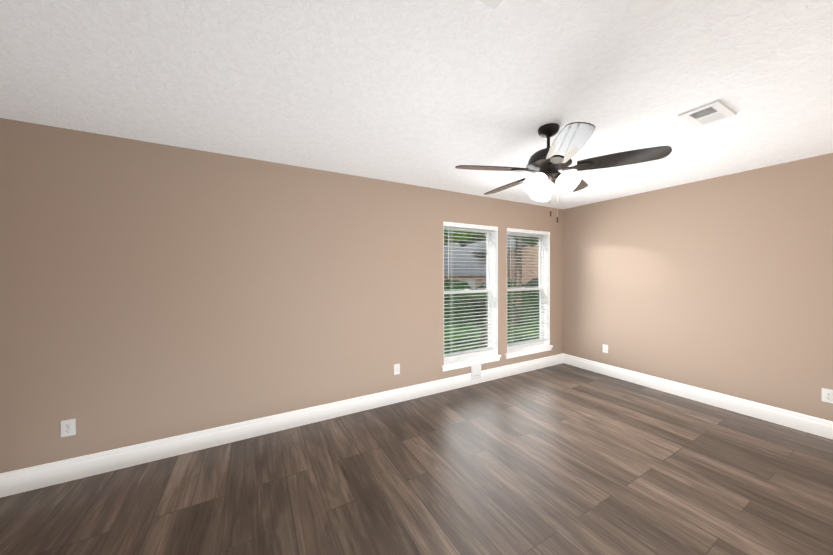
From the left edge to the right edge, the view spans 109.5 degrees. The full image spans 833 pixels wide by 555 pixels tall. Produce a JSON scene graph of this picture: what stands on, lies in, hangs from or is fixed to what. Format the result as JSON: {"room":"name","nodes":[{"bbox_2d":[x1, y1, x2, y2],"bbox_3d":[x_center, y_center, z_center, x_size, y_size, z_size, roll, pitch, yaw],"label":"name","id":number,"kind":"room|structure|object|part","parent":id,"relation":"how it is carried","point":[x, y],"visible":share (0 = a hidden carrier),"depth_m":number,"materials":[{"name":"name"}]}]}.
{"room":"empty bedroom","nodes":[
{"label":"empty bedroom","id":0,"kind":"room"},
{"bbox_2d":[0,118,562,472],"bbox_3d":[-0.429,0.170,3.242,6.552,2.440,0.160,-1,1,-29],"label":"wall","id":1,"kind":"structure","parent":0,"point":[150,291],"depth_m":2.41,"materials":[{"name":"beige paint"}]},
{"bbox_2d":[61,418,75,436],"bbox_3d":[-2.420,1.045,2.046,0.070,0.115,0.008,-1,1,-29],"label":"electrical outlet","id":2,"kind":"object","parent":1,"relation":"attached to","point":[68,427],"visible":1,"depth_m":2.04,"materials":[{"name":"white plastic"}]},
{"bbox_2d":[0,353,563,497],"bbox_3d":[-0.382,1.315,3.179,6.232,0.150,0.015,-1,1,-29],"label":"baseboard","id":3,"kind":"structure","parent":1,"relation":"attached to","point":[36,477],"depth_m":2.48,"materials":[{"name":"white wood"}]},
{"bbox_2d":[394,364,399,374],"bbox_3d":[-0.216,1.019,3.272,0.070,0.115,0.008,-1,1,-29],"label":"electrical outlet","id":4,"kind":"object","parent":1,"relation":"attached to","point":[396,368],"visible":1,"depth_m":3.27,"materials":[{"name":"white plastic"}]},
{"bbox_2d":[444,227,492,361],"bbox_3d":[0.655,0.187,3.903,0.890,1.740,0.060,-1,1,-29],"label":"window","id":5,"kind":"structure","parent":1,"relation":"in","point":[480,292],"depth_m":3.99,"materials":[{"name":"white plastic"}]},
{"bbox_2d":[444,222,496,358],"bbox_3d":[0.700,0.159,3.821,0.878,1.673,0.074,-1,1,-29],"label":"window blind","id":6,"kind":"object","parent":5,"relation":"attached to","point":[464,226],"visible":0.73,"depth_m":3.80,"materials":[{"name":"white plastic"}]},
{"bbox_2d":[442,221,500,370],"bbox_3d":[0.701,0.225,3.820,0.950,1.815,0.130,-1,1,-29],"label":"window frame","id":7,"kind":"structure","parent":1,"relation":"attached to","point":[468,361],"depth_m":4.00,"materials":[{"name":"white wood"}]},
{"bbox_2d":[471,363,480,379],"bbox_3d":[0.772,1.216,3.816,0.164,0.200,0.022,-1,1,-29],"label":"electrical outlet","id":8,"kind":"object","parent":1,"relation":"attached to","point":[475,371],"visible":0.98,"depth_m":3.80,"materials":[{"name":"white plastic"}]},
{"bbox_2d":[507,232,543,349],"bbox_3d":[1.590,0.177,4.423,0.910,1.740,0.060,-1,1,-29],"label":"window","id":9,"kind":"structure","parent":1,"relation":"in","point":[524,289],"depth_m":4.52,"materials":[{"name":"white plastic"}]},
{"bbox_2d":[507,228,548,347],"bbox_3d":[1.635,0.149,4.342,0.898,1.673,0.074,-1,1,-29],"label":"window blind","id":10,"kind":"object","parent":9,"relation":"attached to","point":[510,231],"visible":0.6,"depth_m":4.32,"materials":[{"name":"white plastic"}]},
{"bbox_2d":[505,228,552,358],"bbox_3d":[1.636,0.215,4.341,0.970,1.815,0.130,-1,1,-29],"label":"window frame","id":11,"kind":"structure","parent":1,"relation":"attached to","point":[545,346],"depth_m":4.54,"materials":[{"name":"white wood"}]},
{"bbox_2d":[0,363,832,554],"bbox_3d":[0.673,1.433,1.287,6.552,0.050,4.548,-1,1,-29],"label":"floor","id":12,"kind":"structure","parent":0,"point":[562,459],"depth_m":1.96,"materials":[{"name":"brown wood"}]},
{"bbox_2d":[0,0,832,208],"bbox_3d":[0.647,-1.072,1.284,6.552,0.080,4.608,-1,1,-29],"label":"ceiling","id":13,"kind":"structure","parent":0,"point":[429,93],"depth_m":1.55,"materials":[{"name":"paint"}]},
{"bbox_2d":[479,0,502,9],"bbox_3d":[0.215,-1.018,0.964,0.303,0.017,0.198,-1,1,-29],"label":"ceiling vent","id":14,"kind":"object","parent":13,"relation":"in","point":[494,4],"visible":1,"depth_m":1.09,"materials":[{"name":"white metal"}]},
{"bbox_2d":[455,122,671,222],"bbox_3d":[0.910,-0.711,2.100,1.271,0.665,1.240,-1,1,-29],"label":"fan","id":15,"kind":"object","parent":13,"relation":"hanging from","point":[546,164],"visible":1,"depth_m":1.94,"materials":[{"name":"black wood"}]},
{"bbox_3d":[0.941,-0.555,2.014,0.053,0.285,0.018,-1,1,-29],"label":"chain","id":16,"kind":"part","parent":15,"relation":"part of","materials":[{"name":"white"}]},
{"bbox_2d":[677,99,736,127],"bbox_3d":[1.856,-1.036,1.881,0.313,0.017,0.193,-1,1,-29],"label":"ceiling vent","id":17,"kind":"object","parent":13,"relation":"in","point":[709,113],"visible":1,"depth_m":1.86,"materials":[{"name":"white metal"}]},
{"bbox_2d":[563,153,832,421],"bbox_3d":[3.484,0.157,2.783,0.160,2.440,4.448,-1,1,-29],"label":"wall","id":18,"kind":"structure","parent":0,"point":[722,284],"depth_m":3.13,"materials":[{"name":"beige paint"}]},
{"bbox_2d":[603,344,607,352],"bbox_3d":[2.647,0.999,4.131,0.008,0.115,0.070,-1,1,-29],"label":"electrical outlet","id":19,"kind":"object","parent":18,"relation":"attached to","point":[605,348],"visible":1,"depth_m":4.13,"materials":[{"name":"white plastic"}]},
{"bbox_2d":[564,354,832,439],"bbox_3d":[3.100,1.298,3.317,0.015,0.150,3.120,-1,1,-29],"label":"baseboard","id":20,"kind":"structure","parent":18,"relation":"attached to","point":[802,422],"depth_m":3.12,"materials":[{"name":"white wood"}]},
{"bbox_2d":[821,388,832,402],"bbox_3d":[3.538,1.017,2.530,0.008,0.115,0.070,-1,1,-29],"label":"electrical outlet","id":21,"kind":"object","parent":18,"relation":"attached to","point":[827,395],"visible":1,"depth_m":2.53,"materials":[{"name":"white plastic"}]},
{"label":"outside","id":22,"kind":"structure","parent":0,"visible":0},
{"bbox_2d":[444,314,538,353],"bbox_3d":[-6.713,1.378,32.302,70.000,0.100,56.672,-1,1,-29],"label":"ground","id":23,"kind":"structure","parent":22,"point":[456,340],"depth_m":7.97,"materials":[{"name":"green plant"}]},
{"bbox_2d":[444,288,538,350],"bbox_3d":[1.426,0.909,6.334,2.624,1.371,2.432,-1,1,-29],"label":"bush","id":24,"kind":"object","parent":23,"relation":"on","point":[484,295],"depth_m":6.08,"materials":[{"name":"green plant"}]},
{"bbox_2d":[444,278,538,321],"bbox_3d":[5.738,1.001,13.324,15.325,2.140,2.646,-1,1,-29],"label":"hedge","id":25,"kind":"object","parent":23,"relation":"on","point":[531,283],"depth_m":11.42,"materials":[{"name":"green plant"}]},
{"bbox_2d":[444,230,538,323],"bbox_3d":[3.923,-3.805,10.284,7.699,10.689,10.472,-1,1,-29],"label":"tree","id":26,"kind":"object","parent":23,"relation":"on","point":[518,267],"depth_m":9.83,"materials":[{"name":"green plant"}]},
{"bbox_2d":[444,243,538,287],"bbox_3d":[6.184,-0.435,22.052,15.400,6.050,11.100,-1,1,-29],"label":"wall","id":27,"kind":"structure","parent":23,"relation":"on","point":[528,266],"depth_m":15.72,"materials":[{"name":"brick"}]},
{"bbox_2d":[459,279,474,289],"bbox_3d":[2.696,0.655,15.696,1.100,1.150,0.030,-1,1,-29],"label":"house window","id":28,"kind":"structure","parent":27,"relation":"attached to","point":[468,281],"depth_m":15.79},
{"bbox_2d":[444,236,526,274],"bbox_3d":[6.141,-1.911,22.101,16.300,3.400,11.850,-1,1,-29],"label":"roof","id":29,"kind":"structure","parent":27,"relation":"on","point":[479,263],"depth_m":16.93,"materials":[{"name":"grey"}]}
]}

